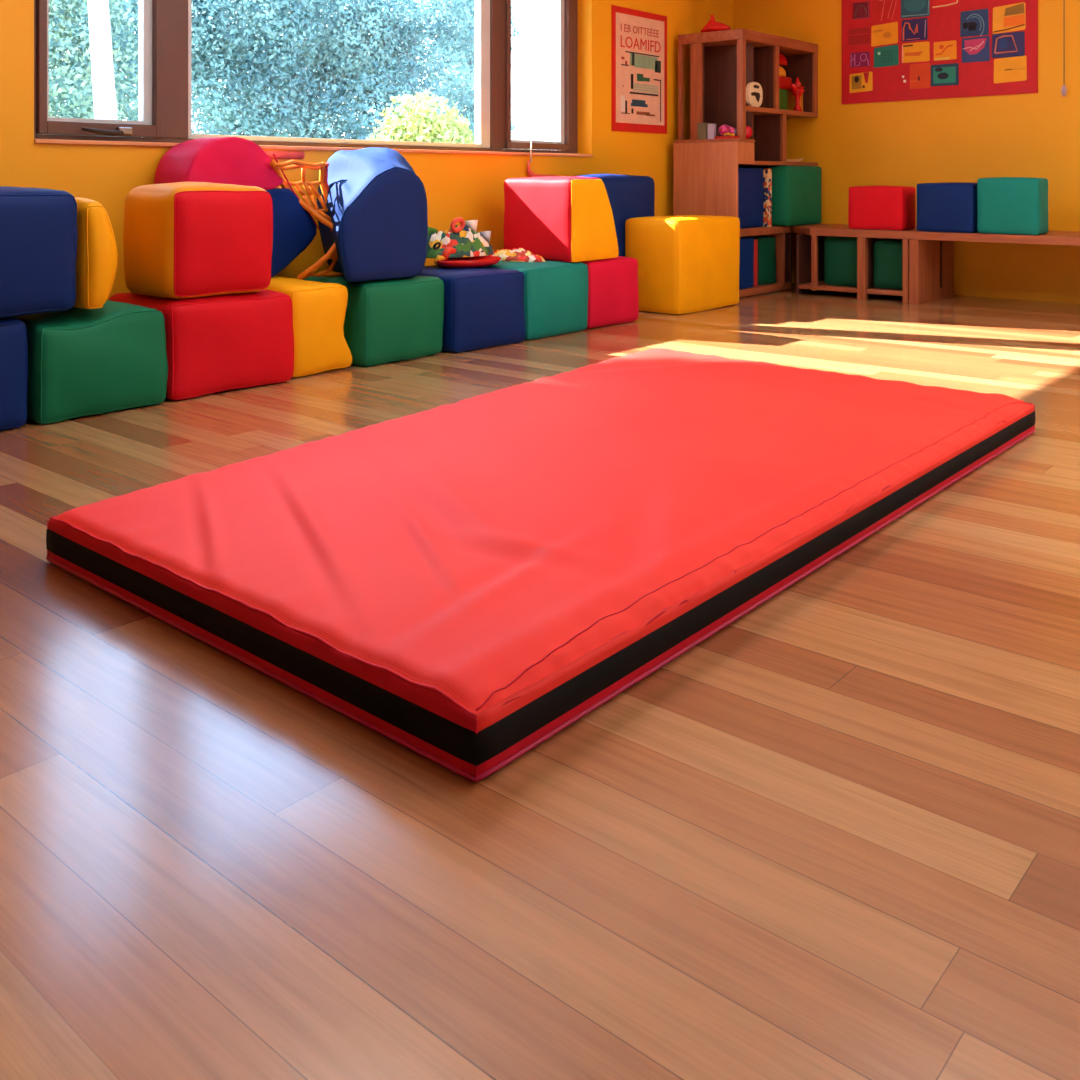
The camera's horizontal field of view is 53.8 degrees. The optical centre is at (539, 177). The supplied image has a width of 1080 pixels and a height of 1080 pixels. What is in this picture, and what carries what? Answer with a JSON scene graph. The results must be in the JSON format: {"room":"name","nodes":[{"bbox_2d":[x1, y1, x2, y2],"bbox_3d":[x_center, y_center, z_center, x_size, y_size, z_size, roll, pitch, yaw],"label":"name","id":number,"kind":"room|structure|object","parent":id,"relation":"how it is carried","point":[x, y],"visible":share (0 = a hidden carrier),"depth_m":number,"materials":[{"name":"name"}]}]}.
{"room":"children's room","nodes":[
{"label":"children's room","id":0,"kind":"room"},
{"bbox_2d":[0,0,732,299],"bbox_3d":[-1.958,-0.650,4.729,0.320,3.000,11.050,0,0,41],"label":"wall","id":1,"kind":"structure","parent":0,"point":[468,187],"depth_m":6.23,"materials":[{"name":"orange paint"}]},
{"bbox_2d":[265,151,304,158],"bbox_3d":[-1.316,-0.113,5.227,0.040,0.045,0.361,0,0,41],"label":"roll","id":2,"kind":"object","parent":1,"relation":"attached to","point":[279,154],"visible":0.6,"depth_m":5.27,"materials":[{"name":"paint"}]},
{"bbox_2d":[34,0,592,156],"bbox_3d":[-0.930,-0.956,5.828,0.215,1.628,3.725,0,0,41],"label":"window","id":3,"kind":"structure","parent":1,"relation":"in","point":[164,26],"depth_m":5.17,"materials":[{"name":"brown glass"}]},
{"bbox_2d":[527,134,558,176],"bbox_3d":[-0.019,-0.141,6.787,0.145,0.283,0.304,0,0,41],"label":"cord","id":4,"kind":"object","parent":3,"relation":"hanging from","point":[530,173],"visible":0.89,"depth_m":6.66,"materials":[{"name":"paint"}]},
{"bbox_2d":[611,5,666,133],"bbox_3d":[0.718,-0.760,7.606,0.011,0.869,0.678,0,0,41],"label":"poster","id":5,"kind":"object","parent":1,"relation":"attached to","point":[638,38],"visible":1,"depth_m":7.57,"materials":[{"name":"paper"}]},
{"bbox_2d":[621,95,624,111],"bbox_3d":[0.579,-0.521,7.435,0.002,0.113,0.048,0,0,40],"label":"picture","id":6,"kind":"object","parent":5,"relation":"attached to","point":[622,96],"depth_m":7.44,"materials":[{"name":"paper"}]},
{"bbox_2d":[630,53,656,69],"bbox_3d":[0.744,-0.834,7.629,0.002,0.096,0.339,0,0,40],"label":"picture","id":7,"kind":"object","parent":5,"relation":"attached to","point":[638,61],"depth_m":7.63,"materials":[{"name":"paper"}]},
{"bbox_2d":[633,83,657,93],"bbox_3d":[0.761,-0.643,7.649,0.002,0.061,0.312,0,0,40],"label":"picture","id":8,"kind":"object","parent":5,"relation":"attached to","point":[638,88],"depth_m":7.64,"materials":[{"name":"paper"}]},
{"bbox_2d":[0,283,1079,1079],"bbox_3d":[0.902,0.950,2.288,8.400,0.200,11.450,0,0,41],"label":"floor","id":9,"kind":"structure","parent":0,"point":[835,835],"depth_m":1.43,"materials":[{"name":"brown wood"}]},
{"bbox_2d":[0,317,27,430],"bbox_3d":[-2.074,0.658,3.567,0.479,0.382,0.561,0,0,41],"label":"foam block","id":10,"kind":"object","parent":9,"relation":"on","point":[13,332],"visible":0.98,"depth_m":3.58,"materials":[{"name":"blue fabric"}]},
{"bbox_2d":[0,186,76,317],"bbox_3d":[-1.976,0.248,3.692,0.515,0.445,0.583,0,0,41],"label":"foam block","id":11,"kind":"object","parent":10,"relation":"on","point":[38,226],"visible":1,"depth_m":3.62,"materials":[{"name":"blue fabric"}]},
{"bbox_2d":[12,300,167,423],"bbox_3d":[-1.725,0.659,3.959,0.500,0.380,0.511,0,0,41],"label":"foam block","id":12,"kind":"object","parent":9,"relation":"on","point":[111,357],"visible":0.86,"depth_m":3.79,"materials":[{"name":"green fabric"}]},
{"bbox_2d":[73,197,117,308],"bbox_3d":[-1.715,0.270,3.984,0.481,0.397,0.211,0,0,41],"label":"wedge","id":13,"kind":"object","parent":12,"relation":"on","point":[96,256],"visible":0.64,"depth_m":3.80,"materials":[{"name":"yellow fabric"}]},
{"bbox_2d":[109,289,293,400],"bbox_3d":[-1.392,0.654,4.381,0.527,0.390,0.600,0,0,41],"label":"foam block","id":14,"kind":"object","parent":9,"relation":"on","point":[216,343],"visible":0.71,"depth_m":4.19,"materials":[{"name":"red fabric"}]},
{"bbox_2d":[123,182,272,298],"bbox_3d":[-1.378,0.241,4.316,0.437,0.452,0.511,0,0,41],"label":"cube","id":15,"kind":"object","parent":14,"relation":"on","point":[182,240],"visible":1,"depth_m":4.14,"materials":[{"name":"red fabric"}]},
{"bbox_2d":[264,276,351,376],"bbox_3d":[-1.175,0.651,4.813,0.668,0.395,0.372,0,0,41],"label":"foam block","id":16,"kind":"object","parent":9,"relation":"on","point":[319,308],"visible":0.55,"depth_m":4.58,"materials":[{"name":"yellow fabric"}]},
{"bbox_2d":[154,137,319,277],"bbox_3d":[-1.386,0.138,4.868,0.323,0.647,0.707,0,0,41],"label":"foam block","id":17,"kind":"object","parent":16,"relation":"on","point":[223,160],"visible":0.45,"depth_m":4.74,"materials":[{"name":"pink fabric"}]},
{"bbox_2d":[302,276,443,366],"bbox_3d":[-0.815,0.656,5.101,0.562,0.384,0.532,0,0,41],"label":"foam block","id":18,"kind":"object","parent":9,"relation":"on","point":[398,319],"visible":0.7,"depth_m":4.86,"materials":[{"name":"green fabric"}]},
{"bbox_2d":[270,160,343,279],"bbox_3d":[-1.054,0.193,4.932,0.195,0.553,0.430,0,0,41],"label":"net","id":19,"kind":"object","parent":18,"relation":"on","point":[319,214],"visible":0.58,"depth_m":4.96,"materials":[{"name":"fabric"}]},
{"bbox_2d":[317,147,427,281],"bbox_3d":[-0.809,0.154,5.139,0.541,0.620,0.811,0,0,41],"label":"foam block","id":20,"kind":"object","parent":18,"relation":"on","point":[376,204],"visible":0.96,"depth_m":4.89,"materials":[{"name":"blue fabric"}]},
{"bbox_2d":[416,265,524,352],"bbox_3d":[-0.470,0.654,5.509,0.637,0.390,0.558,0,0,41],"label":"foam block","id":21,"kind":"object","parent":9,"relation":"on","point":[484,306],"visible":0.61,"depth_m":5.26,"materials":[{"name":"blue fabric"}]},
{"bbox_2d":[434,256,500,267],"bbox_3d":[-0.374,0.440,5.567,0.254,0.040,0.430,0,0,41],"label":"serving tray","id":22,"kind":"object","parent":21,"relation":"on","point":[478,261],"visible":0.94,"depth_m":5.47,"materials":[{"name":"red plastic"}]},
{"bbox_2d":[434,255,444,263],"bbox_3d":[-0.514,0.418,5.450,0.032,0.050,0.068,0,0,41],"label":"animal","id":23,"kind":"object","parent":22,"relation":"on","point":[439,257],"visible":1,"depth_m":5.44},
{"bbox_2d":[441,247,455,259],"bbox_3d":[-0.473,0.388,5.498,0.044,0.069,0.093,0,0,41],"label":"animal","id":24,"kind":"object","parent":22,"relation":"on","point":[447,251],"visible":1,"depth_m":5.48},
{"bbox_2d":[426,224,493,257],"bbox_3d":[-0.449,0.323,5.741,0.265,0.189,0.505,0,0,41],"label":"toys","id":25,"kind":"object","parent":22,"relation":"on","point":[466,242],"visible":0.83,"depth_m":5.63},
{"bbox_2d":[428,227,437,235],"bbox_3d":[-0.593,0.297,5.665,0.052,0.082,0.110,0,0,41],"label":"animal","id":26,"kind":"object","parent":25,"relation":"on","point":[430,230],"visible":0.48,"depth_m":5.66},
{"bbox_2d":[433,242,440,249],"bbox_3d":[-0.531,0.350,5.491,0.033,0.042,0.051,0,0,41],"label":"ring","id":27,"kind":"object","parent":25,"relation":"on","point":[436,243],"visible":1,"depth_m":5.48,"materials":[{"name":"paint"}]},
{"bbox_2d":[450,217,464,231],"bbox_3d":[-0.440,0.250,5.675,0.045,0.082,0.101,0,0,41],"label":"ring","id":28,"kind":"object","parent":25,"relation":"on","point":[458,219],"visible":1,"depth_m":5.66,"materials":[{"name":"paint"}]},
{"bbox_2d":[465,220,477,231],"bbox_3d":[-0.374,0.262,5.767,0.030,0.068,0.076,0,0,41],"label":"triangle","id":29,"kind":"object","parent":25,"relation":"on","point":[472,224],"visible":0.91,"depth_m":5.76,"materials":[{"name":"paint"}]},
{"bbox_2d":[480,231,490,241],"bbox_3d":[-0.302,0.322,5.836,0.030,0.060,0.068,0,0,41],"label":"triangle","id":30,"kind":"object","parent":25,"relation":"on","point":[486,235],"visible":0.91,"depth_m":5.83,"materials":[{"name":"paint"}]},
{"bbox_2d":[486,260,587,339],"bbox_3d":[-0.121,0.654,5.922,0.637,0.389,0.555,0,0,41],"label":"foam block","id":31,"kind":"object","parent":9,"relation":"on","point":[555,292],"visible":0.56,"depth_m":5.69,"materials":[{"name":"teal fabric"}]},
{"bbox_2d":[487,248,545,261],"bbox_3d":[-0.154,0.427,5.984,0.460,0.070,0.184,0,0,41],"label":"patterned scarf","id":32,"kind":"object","parent":31,"relation":"on","point":[515,255],"visible":0.81,"depth_m":5.90,"materials":[{"name":"multicoloured fabric"}]},
{"bbox_2d":[46,348,1035,781],"bbox_3d":[0.202,0.784,3.077,1.635,0.131,2.825,0,0,41],"label":"mat","id":33,"kind":"object","parent":9,"relation":"on","point":[465,582],"visible":1,"depth_m":2.24,"materials":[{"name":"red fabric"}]},
{"bbox_2d":[581,256,638,328],"bbox_3d":[0.221,0.654,6.319,0.599,0.389,0.508,0,0,41],"label":"foam block","id":34,"kind":"object","parent":9,"relation":"on","point":[613,295],"visible":0.52,"depth_m":6.10,"materials":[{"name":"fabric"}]},
{"bbox_2d":[503,176,618,261],"bbox_3d":[0.119,0.227,6.170,0.550,0.475,0.462,0,0,41],"label":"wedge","id":35,"kind":"object","parent":34,"relation":"on","point":[554,218],"visible":0.95,"depth_m":5.97,"materials":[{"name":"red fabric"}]},
{"bbox_2d":[571,174,654,256],"bbox_3d":[0.436,0.410,6.990,0.335,0.876,0.751,0,0,41],"label":"foam block","id":36,"kind":"object","parent":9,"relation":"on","point":[630,196],"visible":0.25,"depth_m":6.89,"materials":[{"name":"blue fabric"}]},
{"bbox_2d":[625,215,739,313],"bbox_3d":[0.944,0.547,6.994,0.441,0.603,0.791,0,0,41],"label":"cube","id":37,"kind":"object","parent":9,"relation":"on","point":[687,263],"visible":0.91,"depth_m":6.73,"materials":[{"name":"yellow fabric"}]},
{"bbox_2d":[739,233,791,296],"bbox_3d":[1.437,0.633,7.973,0.570,0.434,0.868,0,0,41],"label":"cubby","id":38,"kind":"object","parent":9,"relation":"on","point":[783,240],"visible":0.29,"depth_m":8.03,"materials":[{"name":"brown wood"}]},
{"bbox_2d":[739,237,753,288],"bbox_3d":[1.338,0.609,7.747,0.377,0.367,0.248,0,0,41],"label":"foam block","id":39,"kind":"object","parent":38,"relation":"in","point":[746,268],"visible":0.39,"depth_m":7.63,"materials":[{"name":"blue fabric"}]},
{"bbox_2d":[753,239,757,286],"bbox_3d":[1.474,0.622,7.862,0.270,0.344,0.060,0,0,41],"label":"picture book","id":40,"kind":"object","parent":38,"relation":"in","point":[755,240],"visible":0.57,"depth_m":7.78,"materials":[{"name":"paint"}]},
{"bbox_2d":[744,236,775,284],"bbox_3d":[1.568,0.616,8.042,0.349,0.352,0.279,0,0,41],"label":"foam block","id":41,"kind":"object","parent":38,"relation":"in","point":[766,246],"visible":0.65,"depth_m":7.92,"materials":[{"name":"green fabric"}]},
{"bbox_2d":[796,234,909,302],"bbox_3d":[2.417,0.633,7.761,0.835,0.434,0.738,0,0,41],"label":"cubby","id":42,"kind":"object","parent":9,"relation":"on","point":[810,250],"visible":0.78,"depth_m":7.57,"materials":[{"name":"brown wood"}]},
{"bbox_2d":[824,236,857,285],"bbox_3d":[2.290,0.591,7.771,0.296,0.364,0.426,0,0,41],"label":"foam block","id":43,"kind":"object","parent":42,"relation":"in","point":[840,257],"visible":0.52,"depth_m":7.61,"materials":[{"name":"green fabric"}]},
{"bbox_2d":[874,239,902,289],"bbox_3d":[2.539,0.600,7.526,0.252,0.346,0.375,0,0,41],"label":"foam block","id":44,"kind":"object","parent":42,"relation":"in","point":[888,253],"visible":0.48,"depth_m":7.39,"materials":[{"name":"green fabric"}]},
{"bbox_2d":[740,224,1079,303],"bbox_3d":[3.396,0.606,6.571,5.370,0.488,1.285,0,0,41],"label":"bench","id":45,"kind":"object","parent":9,"relation":"on","point":[931,253],"visible":0.84,"depth_m":7.29,"materials":[{"name":"brown wood"}]},
{"bbox_2d":[673,138,754,217],"bbox_3d":[1.263,0.042,7.734,0.535,0.640,0.253,0,0,41],"label":"base cabinet","id":46,"kind":"object","parent":45,"relation":"on","point":[705,171],"visible":0.76,"depth_m":7.62,"materials":[{"name":"brown wood"}]},
{"bbox_2d":[697,123,708,138],"bbox_3d":[1.183,-0.339,7.709,0.075,0.120,0.040,0,0,41],"label":"carton","id":47,"kind":"object","parent":46,"relation":"on","point":[702,128],"visible":0.8,"depth_m":7.69,"materials":[{"name":"cardboard"}]},
{"bbox_2d":[708,124,715,138],"bbox_3d":[1.238,-0.335,7.662,0.050,0.112,0.040,0,0,41],"label":"carton","id":48,"kind":"object","parent":46,"relation":"on","point":[711,127],"visible":0.83,"depth_m":7.64,"materials":[{"name":"cardboard"}]},
{"bbox_2d":[715,124,738,138],"bbox_3d":[1.344,-0.332,7.598,0.165,0.107,0.100,0,0,41],"label":"toy","id":49,"kind":"object","parent":46,"relation":"on","point":[727,132],"visible":1,"depth_m":7.57,"materials":[{"name":"paint"}]},
{"bbox_2d":[715,136,738,138],"bbox_3d":[1.344,-0.287,7.598,0.165,0.018,0.100,0,0,40],"label":"tray","id":50,"kind":"object","parent":46,"relation":"on","point":[718,137],"depth_m":7.55,"materials":[{"name":"paint"}]},
{"bbox_2d":[678,28,817,165],"bbox_3d":[1.613,-0.349,8.160,0.545,1.421,1.185,0,0,41],"label":"shelf","id":51,"kind":"object","parent":46,"relation":"on","point":[723,63],"visible":0.83,"depth_m":7.92,"materials":[{"name":"brown wood"}]},
{"bbox_2d":[700,15,730,32],"bbox_3d":[1.272,-1.125,7.725,0.245,0.125,0.084,0,0,41],"label":"bird","id":52,"kind":"object","parent":51,"relation":"on","point":[712,25],"visible":1,"depth_m":7.70},
{"bbox_2d":[746,82,762,106],"bbox_3d":[1.562,-0.607,7.750,0.028,0.181,0.205,0,0,41],"label":"plaque","id":53,"kind":"object","parent":51,"relation":"on","point":[754,94],"visible":0.92,"depth_m":7.72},
{"bbox_2d":[779,89,786,109],"bbox_3d":[1.791,-0.601,8.241,0.180,0.170,0.200,0,0,41],"label":"toy box","id":54,"kind":"object","parent":51,"relation":"on","point":[782,92],"visible":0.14,"depth_m":8.20,"materials":[{"name":"paint"}]},
{"bbox_2d":[779,76,791,89],"bbox_3d":[1.814,-0.736,8.268,0.180,0.099,0.270,0,0,41],"label":"toy box","id":55,"kind":"object","parent":54,"relation":"on","point":[785,83],"visible":0.27,"depth_m":8.23,"materials":[{"name":"paint"}]},
{"bbox_2d":[779,66,785,76],"bbox_3d":[1.811,-0.832,8.264,0.180,0.090,0.250,0,0,41],"label":"bowl","id":56,"kind":"object","parent":55,"relation":"on","point":[782,72],"visible":0.22,"depth_m":8.20,"materials":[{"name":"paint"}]},
{"bbox_2d":[779,53,786,65],"bbox_3d":[1.817,-0.927,8.271,0.190,0.100,0.260,0,0,41],"label":"helmet","id":57,"kind":"object","parent":56,"relation":"on","point":[782,59],"visible":0.25,"depth_m":8.21,"materials":[{"name":"red plastic"}]},
{"bbox_2d":[787,90,802,110],"bbox_3d":[1.984,-0.603,8.428,0.170,0.175,0.115,0,0,41],"label":"toy box","id":58,"kind":"object","parent":51,"relation":"on","point":[791,102],"visible":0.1,"depth_m":8.37,"materials":[{"name":"paint"}]},
{"bbox_2d":[787,157,803,161],"bbox_3d":[1.971,-0.144,8.266,0.024,0.043,0.332,0,0,41],"label":"wooden boat","id":59,"kind":"object","parent":51,"relation":"on","point":[801,159],"visible":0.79,"depth_m":8.27,"materials":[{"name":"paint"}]},
{"bbox_2d":[790,77,804,110],"bbox_3d":[2.000,-0.648,8.265,0.110,0.265,0.185,0,0,14],"label":"figurine","id":60,"kind":"object","parent":51,"relation":"on","point":[797,90],"visible":0.98,"depth_m":8.24,"materials":[{"name":"plastic"}]},
{"bbox_2d":[746,125,751,138],"bbox_3d":[1.476,-0.329,7.649,0.100,0.100,0.100,0,0,41],"label":"ball","id":61,"kind":"object","parent":46,"relation":"on","point":[748,129],"visible":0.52,"depth_m":7.61,"materials":[{"name":"paint"}]},
{"bbox_2d":[738,167,762,227],"bbox_3d":[1.354,0.141,7.811,0.424,0.437,0.429,0,0,41],"label":"foam block","id":62,"kind":"object","parent":45,"relation":"on","point":[750,180],"visible":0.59,"depth_m":7.68,"materials":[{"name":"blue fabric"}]},
{"bbox_2d":[763,169,771,226],"bbox_3d":[1.601,0.145,7.980,0.270,0.431,0.065,0,0,41],"label":"picture book","id":63,"kind":"object","parent":45,"relation":"on","point":[767,173],"visible":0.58,"depth_m":7.88,"materials":[{"name":"paper"}]},
{"bbox_2d":[738,166,820,225],"bbox_3d":[1.850,0.131,8.276,0.476,0.456,0.604,0,0,41],"label":"foam block","id":64,"kind":"object","parent":45,"relation":"on","point":[796,190],"visible":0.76,"depth_m":8.02,"materials":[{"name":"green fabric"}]},
{"bbox_2d":[848,185,915,229],"bbox_3d":[2.416,0.206,7.511,0.406,0.307,0.274,0,0,41],"label":"foam block","id":65,"kind":"object","parent":45,"relation":"on","point":[880,207],"visible":1,"depth_m":7.39,"materials":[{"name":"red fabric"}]},
{"bbox_2d":[916,182,977,232],"bbox_3d":[2.777,0.194,7.183,0.390,0.330,0.283,0,0,41],"label":"foam block","id":66,"kind":"object","parent":45,"relation":"on","point":[948,206],"visible":0.84,"depth_m":7.06,"materials":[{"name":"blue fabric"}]},
{"bbox_2d":[977,177,1047,234],"bbox_3d":[3.066,0.176,6.902,0.390,0.366,0.254,0,0,41],"label":"foam block","id":67,"kind":"object","parent":45,"relation":"on","point":[1005,205],"visible":1,"depth_m":6.79,"materials":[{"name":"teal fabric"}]},
{"bbox_2d":[733,0,1079,295],"bbox_3d":[4.555,-0.650,6.565,8.000,3.000,0.200,0,0,41],"label":"wall","id":68,"kind":"structure","parent":0,"point":[911,143],"depth_m":7.71,"materials":[{"name":"orange paint"}]},
{"bbox_2d":[842,0,1037,103],"bbox_3d":[2.902,-1.137,7.836,1.435,1.125,0.014,0,0,41],"label":"pinboard","id":69,"kind":"object","parent":68,"relation":"attached to","point":[975,78],"visible":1,"depth_m":7.80,"materials":[{"name":"paint"}]},
{"bbox_2d":[849,27,869,44],"bbox_3d":[2.458,-1.093,8.200,0.170,0.125,0.008,0,0,41],"label":"artwork","id":70,"kind":"object","parent":69,"relation":"attached to","point":[857,36],"visible":1,"depth_m":8.20,"materials":[{"name":"paper"}]},
{"bbox_2d":[850,51,869,67],"bbox_3d":[2.464,-0.913,8.195,0.162,0.114,0.008,0,0,41],"label":"artwork","id":71,"kind":"object","parent":69,"relation":"attached to","point":[858,59],"visible":1,"depth_m":8.19,"materials":[{"name":"paper"}]},
{"bbox_2d":[850,72,872,92],"bbox_3d":[2.470,-0.737,8.190,0.185,0.156,0.009,0,0,41],"label":"artwork","id":72,"kind":"object","parent":69,"relation":"attached to","point":[859,82],"visible":1,"depth_m":8.19,"materials":[{"name":"paper"}]},
{"bbox_2d":[853,1,869,19],"bbox_3d":[2.471,-1.290,8.189,0.137,0.130,0.009,0,0,41],"label":"artwork","id":73,"kind":"object","parent":69,"relation":"attached to","point":[861,10],"visible":1,"depth_m":8.19,"materials":[{"name":"paper"}]},
{"bbox_2d":[871,22,897,46],"bbox_3d":[2.613,-1.090,8.070,0.208,0.171,0.005,0,0,41],"label":"artwork","id":74,"kind":"object","parent":69,"relation":"attached to","point":[883,34],"visible":1,"depth_m":8.07,"materials":[{"name":"paper"}]},
{"bbox_2d":[872,0,898,23],"bbox_3d":[2.616,-1.315,8.065,0.207,0.270,0.007,0,0,41],"label":"artwork","id":75,"kind":"object","parent":69,"relation":"attached to","point":[883,11],"visible":1,"depth_m":8.06,"materials":[{"name":"paper"}]},
{"bbox_2d":[874,45,898,67],"bbox_3d":[2.622,-0.922,8.061,0.193,0.164,0.007,0,0,41],"label":"artwork","id":76,"kind":"object","parent":69,"relation":"attached to","point":[884,56],"visible":1,"depth_m":8.06,"materials":[{"name":"paper"}]},
{"bbox_2d":[902,18,927,41],"bbox_3d":[2.786,-1.103,7.918,0.196,0.163,0.012,0,0,41],"label":"artwork","id":77,"kind":"object","parent":69,"relation":"attached to","point":[912,29],"visible":1,"depth_m":7.91,"materials":[{"name":"paper"}]},
{"bbox_2d":[901,0,929,18],"bbox_3d":[2.790,-1.302,7.917,0.218,0.215,0.008,0,0,41],"label":"artwork","id":78,"kind":"object","parent":69,"relation":"attached to","point":[909,8],"visible":1,"depth_m":7.92,"materials":[{"name":"paper"}]},
{"bbox_2d":[902,41,929,62],"bbox_3d":[2.794,-0.935,7.913,0.207,0.145,0.008,0,0,41],"label":"artwork","id":79,"kind":"object","parent":69,"relation":"attached to","point":[919,51],"visible":1,"depth_m":7.91,"materials":[{"name":"paper"}]},
{"bbox_2d":[910,63,930,88],"bbox_3d":[2.819,-0.757,7.892,0.156,0.185,0.007,0,0,41],"label":"artwork","id":80,"kind":"object","parent":69,"relation":"attached to","point":[920,74],"visible":1,"depth_m":7.89,"materials":[{"name":"paper"}]},
{"bbox_2d":[931,63,958,85],"bbox_3d":[2.956,-0.754,7.776,0.204,0.159,0.006,0,0,41],"label":"artwork","id":81,"kind":"object","parent":69,"relation":"attached to","point":[941,74],"visible":1,"depth_m":7.77,"materials":[{"name":"paper"}]},
{"bbox_2d":[934,40,956,60],"bbox_3d":[2.958,-0.931,7.772,0.167,0.137,0.010,0,0,41],"label":"artwork","id":82,"kind":"object","parent":69,"relation":"attached to","point":[944,50],"visible":1,"depth_m":7.77,"materials":[{"name":"paper"}]},
{"bbox_2d":[932,0,959,8],"bbox_3d":[2.964,-1.347,7.767,0.197,0.205,0.010,0,0,41],"label":"artwork","id":83,"kind":"object","parent":69,"relation":"attached to","point":[936,3],"visible":1,"depth_m":7.77,"materials":[{"name":"paper"}]},
{"bbox_2d":[960,9,988,36],"bbox_3d":[3.117,-1.111,7.637,0.200,0.192,0.009,0,0,41],"label":"artwork","id":84,"kind":"object","parent":69,"relation":"attached to","point":[972,22],"visible":1,"depth_m":7.63,"materials":[{"name":"paper"}]},
{"bbox_2d":[962,36,989,62],"bbox_3d":[3.123,-0.922,7.631,0.196,0.179,0.010,0,0,41],"label":"artwork","id":85,"kind":"object","parent":69,"relation":"attached to","point":[974,49],"visible":1,"depth_m":7.63,"materials":[{"name":"paper"}]},
{"bbox_2d":[992,31,1024,57],"bbox_3d":[3.293,-0.937,7.486,0.222,0.174,0.012,0,0,41],"label":"artwork","id":86,"kind":"object","parent":69,"relation":"attached to","point":[1012,44],"visible":1,"depth_m":7.49,"materials":[{"name":"paper"}]},
{"bbox_2d":[993,2,1025,33],"bbox_3d":[3.297,-1.124,7.482,0.222,0.205,0.011,0,0,41],"label":"artwork","id":87,"kind":"object","parent":69,"relation":"attached to","point":[1012,17],"visible":1,"depth_m":7.48,"materials":[{"name":"paper"}]},
{"bbox_2d":[994,55,1026,82],"bbox_3d":[3.303,-0.762,7.478,0.222,0.184,0.008,0,0,41],"label":"artwork","id":88,"kind":"object","parent":69,"relation":"attached to","point":[1010,69],"visible":1,"depth_m":7.48,"materials":[{"name":"paper"}]},
{"bbox_2d":[964,289,1079,303],"bbox_3d":[5.299,0.825,5.788,5.860,0.050,0.015,0,0,41],"label":"baseboard","id":89,"kind":"structure","parent":68,"relation":"attached to","point":[967,292],"depth_m":7.43,"materials":[{"name":"orange paint"}]},
{"label":"outside","id":90,"kind":"structure","parent":0,"visible":0},
{"bbox_3d":[-21.542,1.150,24.974,54.800,0.100,70.000,0,0,40],"label":"ground","id":91,"kind":"structure","parent":90,"visible":0},
{"bbox_2d":[49,0,137,135],"bbox_3d":[-7.142,-1.655,13.232,3.354,5.533,5.687,0,0,41],"label":"leafy tree","id":92,"kind":"object","parent":91,"relation":"on","point":[54,5],"visible":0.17,"depth_m":13.49,"materials":[{"name":"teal plant"}]},
{"bbox_2d":[87,0,117,136],"bbox_3d":[-3.872,-2.025,9.324,0.240,6.256,0.490,0,0,41],"label":"trunk","id":93,"kind":"object","parent":91,"relation":"on","point":[103,82],"visible":0.25,"depth_m":9.28,"materials":[{"name":"plant"}]},
{"bbox_2d":[49,0,335,137],"bbox_3d":[-5.758,-1.457,15.820,3.397,5.139,5.572,0,0,41],"label":"leafy tree","id":94,"kind":"object","parent":91,"relation":"on","point":[213,30],"visible":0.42,"depth_m":16.08,"materials":[{"name":"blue plant"}]},
{"bbox_2d":[191,0,428,140],"bbox_3d":[-3.973,-1.859,18.191,3.719,5.943,4.564,0,0,18],"label":"leafy tree","id":95,"kind":"object","parent":91,"relation":"on","point":[291,121],"visible":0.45,"depth_m":17.42,"materials":[{"name":"blue plant"}]},
{"bbox_2d":[295,0,521,139],"bbox_3d":[-2.479,-1.952,19.331,4.908,6.128,3.485,0,0,-44],"label":"leafy tree","id":96,"kind":"object","parent":91,"relation":"on","point":[422,12],"visible":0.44,"depth_m":18.53,"materials":[{"name":"blue plant"}]},
{"bbox_2d":[366,90,474,143],"bbox_3d":[-1.457,0.022,13.027,1.760,2.179,2.388,0,0,41],"label":"flowering bush","id":97,"kind":"object","parent":91,"relation":"on","point":[435,129],"visible":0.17,"depth_m":12.81,"materials":[{"name":"yellow plant"}]},
{"bbox_2d":[429,0,520,138],"bbox_3d":[-1.323,-1.799,21.371,1.942,5.821,2.019,0,0,-5],"label":"leafy tree","id":98,"kind":"object","parent":91,"relation":"on","point":[518,8],"visible":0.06,"depth_m":21.03,"materials":[{"name":"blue plant"}]},
{"bbox_3d":[0.902,-2.250,2.288,8.400,0.200,11.450,0,0,40],"label":"ceiling","id":99,"kind":"structure","parent":0,"visible":0},
{"bbox_2d":[1061,0,1066,96],"bbox_3d":[3.566,-1.352,7.239,0.038,1.596,0.038,0,0,41],"label":"pull cord","id":100,"kind":"object","parent":99,"relation":"hanging from","point":[1063,89],"visible":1,"depth_m":7.24,"materials":[{"name":"paint"}]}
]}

